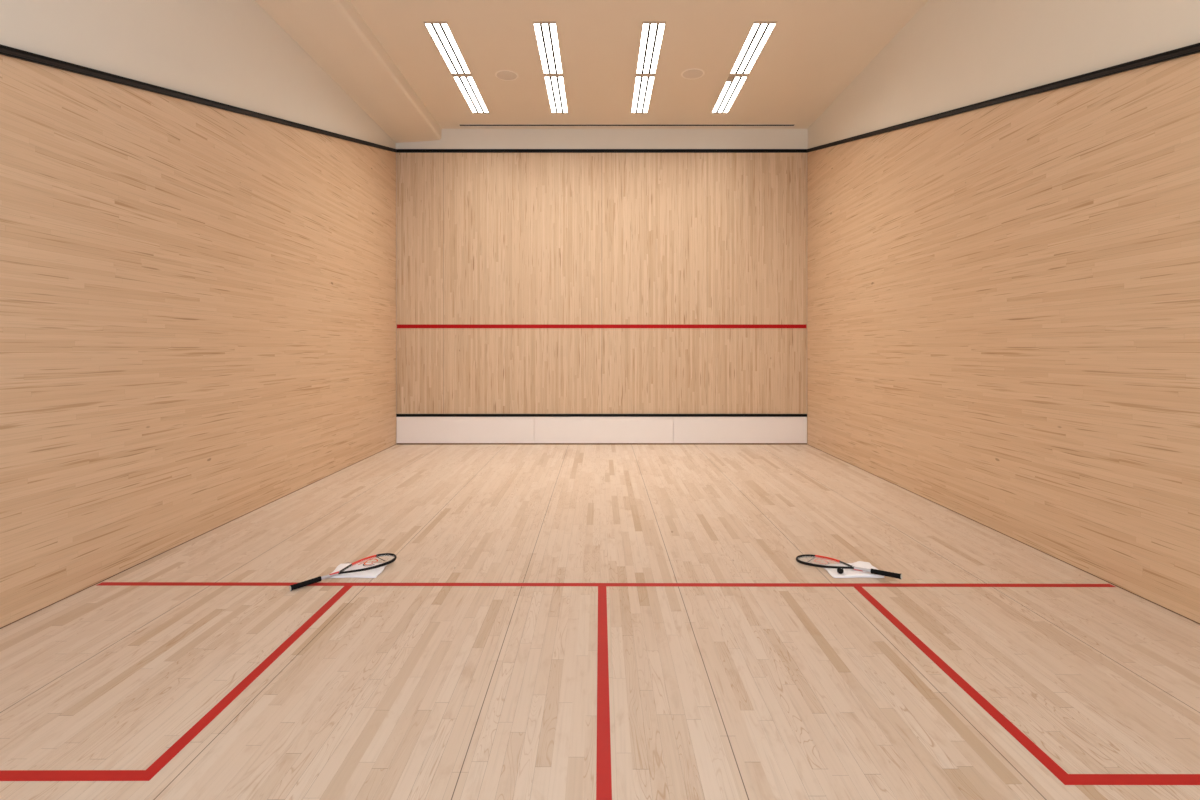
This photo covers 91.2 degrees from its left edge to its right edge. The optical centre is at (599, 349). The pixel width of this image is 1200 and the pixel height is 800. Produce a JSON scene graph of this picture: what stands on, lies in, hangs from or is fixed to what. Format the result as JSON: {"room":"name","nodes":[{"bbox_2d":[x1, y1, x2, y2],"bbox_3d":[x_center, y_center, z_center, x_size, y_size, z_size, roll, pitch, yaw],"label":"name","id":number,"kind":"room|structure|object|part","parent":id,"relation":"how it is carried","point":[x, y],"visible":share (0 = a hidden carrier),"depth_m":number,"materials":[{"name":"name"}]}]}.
{"room":"squash court","nodes":[
{"label":"squash court","id":0,"kind":"room"},
{"bbox_2d":[0,0,395,628],"bbox_3d":[-3.282,-1.042,4.420,0.216,5.045,10.080,0,0,0],"label":"wall","id":1,"kind":"structure","parent":0,"point":[198,301],"depth_m":4.33,"materials":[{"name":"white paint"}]},
{"bbox_2d":[0,44,396,152],"bbox_3d":[-3.172,-1.873,4.269,0.036,2.481,9.778,0,0,0],"label":"trim","id":2,"kind":"structure","parent":1,"relation":"attached to","point":[4,50],"depth_m":4.15,"materials":[{"name":"black metal"}]},
{"bbox_2d":[255,0,928,142],"bbox_3d":[0.026,-3.389,4.278,6.433,0.330,9.796,0,0,0],"label":"ceiling","id":3,"kind":"structure","parent":0,"point":[383,54],"depth_m":6.82,"materials":[{"name":"paint"}]},
{"bbox_2d":[424,22,470,74],"bbox_3d":[-1.735,-3.492,6.776,0.241,0.104,1.194,0,0,0],"label":"ceiling light","id":4,"kind":"object","parent":3,"relation":"attached to","point":[440,32],"visible":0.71,"depth_m":6.71,"materials":[{"name":"white plastic"}]},
{"bbox_2d":[426,24,455,72],"bbox_3d":[-1.820,-3.462,6.776,0.059,0.033,1.122,0,0,0],"label":"diffuser","id":5,"kind":"object","parent":4,"relation":"attached to","point":[437,39],"depth_m":6.70,"materials":[{"name":"white plastic"}]},
{"bbox_2d":[434,24,462,72],"bbox_3d":[-1.735,-3.462,6.776,0.059,0.033,1.122,0,0,0],"label":"diffuser","id":6,"kind":"object","parent":4,"relation":"attached to","point":[439,30],"depth_m":6.72,"materials":[{"name":"white plastic"}]},
{"bbox_2d":[442,24,469,72],"bbox_3d":[-1.650,-3.462,6.776,0.059,0.033,1.122,0,0,0],"label":"diffuser","id":7,"kind":"object","parent":4,"relation":"attached to","point":[446,31],"depth_m":6.72,"materials":[{"name":"white plastic"}]},
{"bbox_2d":[452,75,488,113],"bbox_3d":[-1.735,-3.492,7.988,0.241,0.104,1.194,0,0,0],"label":"ceiling light","id":8,"kind":"object","parent":3,"relation":"attached to","point":[466,84],"visible":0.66,"depth_m":7.92,"materials":[{"name":"white plastic"}]},
{"bbox_2d":[454,77,475,111],"bbox_3d":[-1.820,-3.462,7.988,0.059,0.033,1.122,0,0,0],"label":"diffuser","id":9,"kind":"object","parent":8,"relation":"attached to","point":[459,81],"depth_m":7.91,"materials":[{"name":"white plastic"}]},
{"bbox_2d":[461,77,481,111],"bbox_3d":[-1.735,-3.462,7.988,0.059,0.033,1.122,0,0,0],"label":"diffuser","id":10,"kind":"object","parent":8,"relation":"attached to","point":[466,84],"depth_m":7.94,"materials":[{"name":"white plastic"}]},
{"bbox_2d":[468,77,487,111],"bbox_3d":[-1.650,-3.462,7.988,0.059,0.033,1.122,0,0,0],"label":"diffuser","id":11,"kind":"object","parent":8,"relation":"attached to","point":[471,84],"depth_m":7.95,"materials":[{"name":"white plastic"}]},
{"bbox_2d":[495,70,518,80],"bbox_3d":[-1.172,-3.441,7.390,0.294,0.006,0.294,0,0,0],"label":"ceiling speaker","id":12,"kind":"object","parent":3,"relation":"attached to","point":[506,75],"visible":1,"depth_m":7.38,"materials":[{"name":"beige"}]},
{"bbox_2d":[497,71,516,79],"bbox_3d":[-1.172,-3.441,7.390,0.249,0.005,0.249,0,0,-41],"label":"grille","id":13,"kind":"object","parent":12,"relation":"attached to","point":[502,75],"depth_m":7.38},
{"bbox_2d":[533,22,562,74],"bbox_3d":[-0.585,-3.492,6.776,0.241,0.104,1.194,0,0,0],"label":"ceiling light","id":14,"kind":"object","parent":3,"relation":"attached to","point":[546,34],"visible":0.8,"depth_m":6.71,"materials":[{"name":"white plastic"}]},
{"bbox_2d":[534,24,547,72],"bbox_3d":[-0.670,-3.462,6.776,0.059,0.033,1.122,0,0,0],"label":"diffuser","id":15,"kind":"object","parent":14,"relation":"attached to","point":[539,31],"depth_m":6.67,"materials":[{"name":"white plastic"}]},
{"bbox_2d":[542,24,554,72],"bbox_3d":[-0.585,-3.462,6.776,0.059,0.033,1.122,0,0,0],"label":"diffuser","id":16,"kind":"object","parent":14,"relation":"attached to","point":[547,38],"depth_m":6.71,"materials":[{"name":"white plastic"}]},
{"bbox_2d":[550,24,561,72],"bbox_3d":[-0.500,-3.462,6.776,0.059,0.033,1.122,0,0,0],"label":"diffuser","id":17,"kind":"object","parent":14,"relation":"attached to","point":[554,43],"depth_m":6.75,"materials":[{"name":"white plastic"}]},
{"bbox_2d":[544,75,567,113],"bbox_3d":[-0.585,-3.492,7.988,0.241,0.104,1.194,0,0,0],"label":"ceiling light","id":18,"kind":"object","parent":3,"relation":"attached to","point":[555,87],"visible":0.73,"depth_m":7.92,"materials":[{"name":"white plastic"}]},
{"bbox_2d":[545,77,555,111],"bbox_3d":[-0.670,-3.462,7.988,0.059,0.033,1.122,0,0,0],"label":"diffuser","id":19,"kind":"object","parent":18,"relation":"attached to","point":[549,83],"depth_m":7.89,"materials":[{"name":"white plastic"}]},
{"bbox_2d":[552,77,561,111],"bbox_3d":[-0.585,-3.462,7.988,0.059,0.033,1.122,0,0,0],"label":"diffuser","id":20,"kind":"object","parent":18,"relation":"attached to","point":[556,88],"depth_m":7.95,"materials":[{"name":"white plastic"}]},
{"bbox_2d":[558,77,566,111],"bbox_3d":[-0.500,-3.462,7.988,0.059,0.033,1.122,0,0,0],"label":"diffuser","id":21,"kind":"object","parent":18,"relation":"attached to","point":[561,88],"depth_m":7.98,"materials":[{"name":"white plastic"}]},
{"bbox_2d":[458,124,795,126],"bbox_3d":[0.415,-3.479,9.037,5.168,0.079,0.083,0,0,0],"label":"ceiling vent","id":22,"kind":"object","parent":3,"relation":"in","point":[460,125],"visible":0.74,"depth_m":9.07,"materials":[{"name":"beige"}]},
{"bbox_2d":[631,75,654,113],"bbox_3d":[0.572,-3.492,7.988,0.241,0.104,1.194,0,0,0],"label":"ceiling light","id":23,"kind":"object","parent":3,"relation":"attached to","point":[643,87],"visible":0.81,"depth_m":7.92,"materials":[{"name":"white"}]},
{"bbox_2d":[632,77,640,111],"bbox_3d":[0.487,-3.462,7.988,0.059,0.033,1.122,0,0,0],"label":"diffuser","id":24,"kind":"object","parent":23,"relation":"attached to","point":[637,88],"depth_m":7.98,"materials":[{"name":"white plastic"}]},
{"bbox_2d":[638,77,646,111],"bbox_3d":[0.572,-3.462,7.988,0.059,0.033,1.122,0,0,0],"label":"diffuser","id":25,"kind":"object","parent":23,"relation":"attached to","point":[642,88],"depth_m":7.94,"materials":[{"name":"white plastic"}]},
{"bbox_2d":[643,77,653,111],"bbox_3d":[0.657,-3.462,7.988,0.059,0.033,1.122,0,0,0],"label":"diffuser","id":26,"kind":"object","parent":23,"relation":"attached to","point":[649,83],"depth_m":7.89,"materials":[{"name":"white plastic"}]},
{"bbox_2d":[636,22,665,74],"bbox_3d":[0.572,-3.492,6.776,0.241,0.104,1.194,0,0,0],"label":"ceiling light","id":27,"kind":"object","parent":3,"relation":"attached to","point":[652,33],"visible":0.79,"depth_m":6.71,"materials":[{"name":"white plastic"}]},
{"bbox_2d":[637,24,648,72],"bbox_3d":[0.487,-3.462,6.776,0.059,0.033,1.122,0,0,0],"label":"diffuser","id":28,"kind":"object","parent":27,"relation":"attached to","point":[644,42],"depth_m":6.75,"materials":[{"name":"white plastic"}]},
{"bbox_2d":[644,24,656,72],"bbox_3d":[0.572,-3.462,6.776,0.059,0.033,1.122,0,0,0],"label":"diffuser","id":29,"kind":"object","parent":27,"relation":"attached to","point":[651,36],"depth_m":6.70,"materials":[{"name":"white plastic"}]},
{"bbox_2d":[650,24,664,72],"bbox_3d":[0.657,-3.462,6.776,0.059,0.033,1.122,0,0,0],"label":"diffuser","id":30,"kind":"object","parent":27,"relation":"attached to","point":[659,30],"depth_m":6.69,"materials":[{"name":"white plastic"}]},
{"bbox_2d":[681,68,704,78],"bbox_3d":[1.160,-3.441,7.350,0.294,0.006,0.294,0,0,0],"label":"ceiling speaker","id":31,"kind":"object","parent":3,"relation":"attached to","point":[693,73],"visible":1,"depth_m":7.33,"materials":[{"name":"beige plastic"}]},
{"bbox_2d":[683,70,702,78],"bbox_3d":[1.160,-3.441,7.350,0.249,0.005,0.249,0,0,-41],"label":"grille","id":32,"kind":"object","parent":31,"relation":"attached to","point":[687,74],"depth_m":7.35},
{"bbox_2d":[711,75,747,113],"bbox_3d":[1.742,-3.492,7.988,0.241,0.104,1.194,0,0,0],"label":"ceiling light","id":33,"kind":"object","parent":3,"relation":"attached to","point":[733,85],"visible":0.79,"depth_m":7.92,"materials":[{"name":"white"}]},
{"bbox_2d":[713,82,730,111],"bbox_3d":[1.657,-3.462,7.988,0.059,0.033,1.122,0,0,0],"label":"diffuser","id":34,"kind":"object","parent":33,"relation":"attached to","point":[727,86],"depth_m":8.01,"materials":[{"name":"white plastic"}]},
{"bbox_2d":[718,77,739,111],"bbox_3d":[1.742,-3.462,7.988,0.059,0.033,1.122,0,0,0],"label":"diffuser","id":35,"kind":"object","parent":33,"relation":"attached to","point":[734,83],"depth_m":7.94,"materials":[{"name":"white plastic"}]},
{"bbox_2d":[724,77,745,111],"bbox_3d":[1.827,-3.462,7.988,0.059,0.033,1.122,0,0,0],"label":"diffuser","id":36,"kind":"object","parent":33,"relation":"attached to","point":[741,80],"depth_m":7.92,"materials":[{"name":"white plastic"}]},
{"bbox_2d":[729,22,776,74],"bbox_3d":[1.742,-3.492,6.776,0.241,0.104,1.194,0,0,0],"label":"ceiling light","id":37,"kind":"object","parent":3,"relation":"attached to","point":[759,33],"visible":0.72,"depth_m":6.71,"materials":[{"name":"white plastic"}]},
{"bbox_2d":[731,24,758,72],"bbox_3d":[1.657,-3.462,6.776,0.059,0.033,1.122,0,0,0],"label":"diffuser","id":38,"kind":"object","parent":37,"relation":"attached to","point":[754,30],"depth_m":6.72,"materials":[{"name":"white plastic"}]},
{"bbox_2d":[738,24,766,72],"bbox_3d":[1.742,-3.462,6.776,0.059,0.033,1.122,0,0,0],"label":"diffuser","id":39,"kind":"object","parent":37,"relation":"attached to","point":[761,29],"depth_m":6.71,"materials":[{"name":"white plastic"}]},
{"bbox_2d":[745,24,774,72],"bbox_3d":[1.827,-3.462,6.776,0.059,0.033,1.122,0,0,0],"label":"diffuser","id":40,"kind":"object","parent":37,"relation":"attached to","point":[768,29],"depth_m":6.70,"materials":[{"name":"white plastic"}]},
{"bbox_2d":[0,444,1199,799],"bbox_3d":[0.026,1.520,4.420,7.001,0.081,10.080,0,0,0],"label":"floor","id":41,"kind":"structure","parent":0,"point":[546,622],"depth_m":2.85,"materials":[{"name":"brown wood"}]},
{"bbox_2d":[289,553,396,590],"bbox_3d":[-1.668,1.454,3.854,0.204,0.054,0.689,0,0,44],"label":"racket","id":42,"kind":"object","parent":41,"relation":"on","point":[320,578],"visible":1,"depth_m":3.89,"materials":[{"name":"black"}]},
{"bbox_3d":[-1.685,1.450,3.881,0.014,0.022,0.137,0,0,15],"label":"frame arm","id":43,"kind":"part","parent":42,"relation":"part of","materials":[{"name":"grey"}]},
{"bbox_3d":[-1.564,1.444,3.957,0.199,0.020,0.399,0,2,43],"label":"frame","id":44,"kind":"part","parent":42,"relation":"part of","materials":[{"name":"black plastic"}]},
{"bbox_2d":[330,562,386,577],"bbox_3d":[-1.610,1.471,3.933,0.338,0.019,0.274,0,0,0],"label":"folded towel","id":45,"kind":"object","parent":41,"relation":"on","point":[372,573],"visible":0.62,"depth_m":3.86,"materials":[{"name":"white fabric"}]},
{"bbox_2d":[796,554,901,578],"bbox_3d":[1.645,1.445,3.925,0.689,0.072,0.204,0,0,43],"label":"racket","id":46,"kind":"object","parent":41,"relation":"on","point":[823,565],"visible":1,"depth_m":3.96,"materials":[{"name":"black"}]},
{"bbox_3d":[1.538,1.458,4.024,0.399,0.020,0.199,-5,-3,43],"label":"frame","id":47,"kind":"part","parent":46,"relation":"part of","materials":[{"name":"black plastic"}]},
{"bbox_3d":[1.662,1.449,3.956,0.014,0.025,0.137,0,0,-19],"label":"frame arm","id":48,"kind":"part","parent":46,"relation":"part of","materials":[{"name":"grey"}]},
{"bbox_2d":[820,561,884,577],"bbox_3d":[1.676,1.468,3.930,0.346,0.026,0.267,0,0,0],"label":"folded towel","id":49,"kind":"object","parent":41,"relation":"on","point":[848,573],"visible":0.69,"depth_m":3.85,"materials":[{"name":"white fabric"}]},
{"bbox_2d":[837,567,843,573],"bbox_3d":[1.572,1.446,3.846,0.041,0.041,0.041,0,0,0],"label":"ball","id":50,"kind":"object","parent":49,"relation":"on","point":[840,570],"visible":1,"depth_m":3.83,"materials":[{"name":"rubber"}]},
{"bbox_2d":[396,129,807,443],"bbox_3d":[0.026,-1.042,9.267,6.433,5.045,0.217,0,0,0],"label":"wall","id":51,"kind":"structure","parent":0,"point":[527,283],"depth_m":9.16,"materials":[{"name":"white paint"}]},
{"bbox_2d":[396,414,806,444],"bbox_3d":[0.026,1.243,9.157,6.389,0.476,0.034,0,0,0],"label":"board","id":52,"kind":"object","parent":51,"relation":"attached to","point":[412,429],"visible":1,"depth_m":9.15,"materials":[{"name":"white metal"}]},
{"bbox_3d":[-2.096,1.253,9.160,2.138,0.412,0.028,0,0,0],"label":"panel","id":53,"kind":"part","parent":52,"relation":"part of","materials":[{"name":"white metal"}]},
{"bbox_3d":[0.056,1.253,9.160,2.157,0.412,0.028,0,0,0],"label":"panel","id":54,"kind":"part","parent":52,"relation":"part of","materials":[{"name":"white metal"}]},
{"bbox_3d":[2.179,1.253,9.160,2.079,0.412,0.028,0,0,0],"label":"panel","id":55,"kind":"part","parent":52,"relation":"part of","materials":[{"name":"white metal"}]},
{"bbox_2d":[397,149,806,152],"bbox_3d":[0.026,-3.090,9.158,6.397,0.048,0.036,0,0,0],"label":"trim","id":56,"kind":"structure","parent":51,"relation":"attached to","point":[398,150],"depth_m":9.15,"materials":[{"name":"black metal"}]},
{"bbox_2d":[807,0,1199,623],"bbox_3d":[3.335,-1.042,4.420,0.216,5.045,10.080,0,0,0],"label":"wall","id":57,"kind":"structure","parent":0,"point":[1003,299],"depth_m":4.42,"materials":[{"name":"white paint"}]},
{"bbox_2d":[806,43,1199,152],"bbox_3d":[3.225,-1.892,4.269,0.036,2.444,9.778,0,0,0],"label":"trim","id":58,"kind":"structure","parent":57,"relation":"attached to","point":[1195,48],"depth_m":4.21,"materials":[{"name":"black metal"}]}
]}

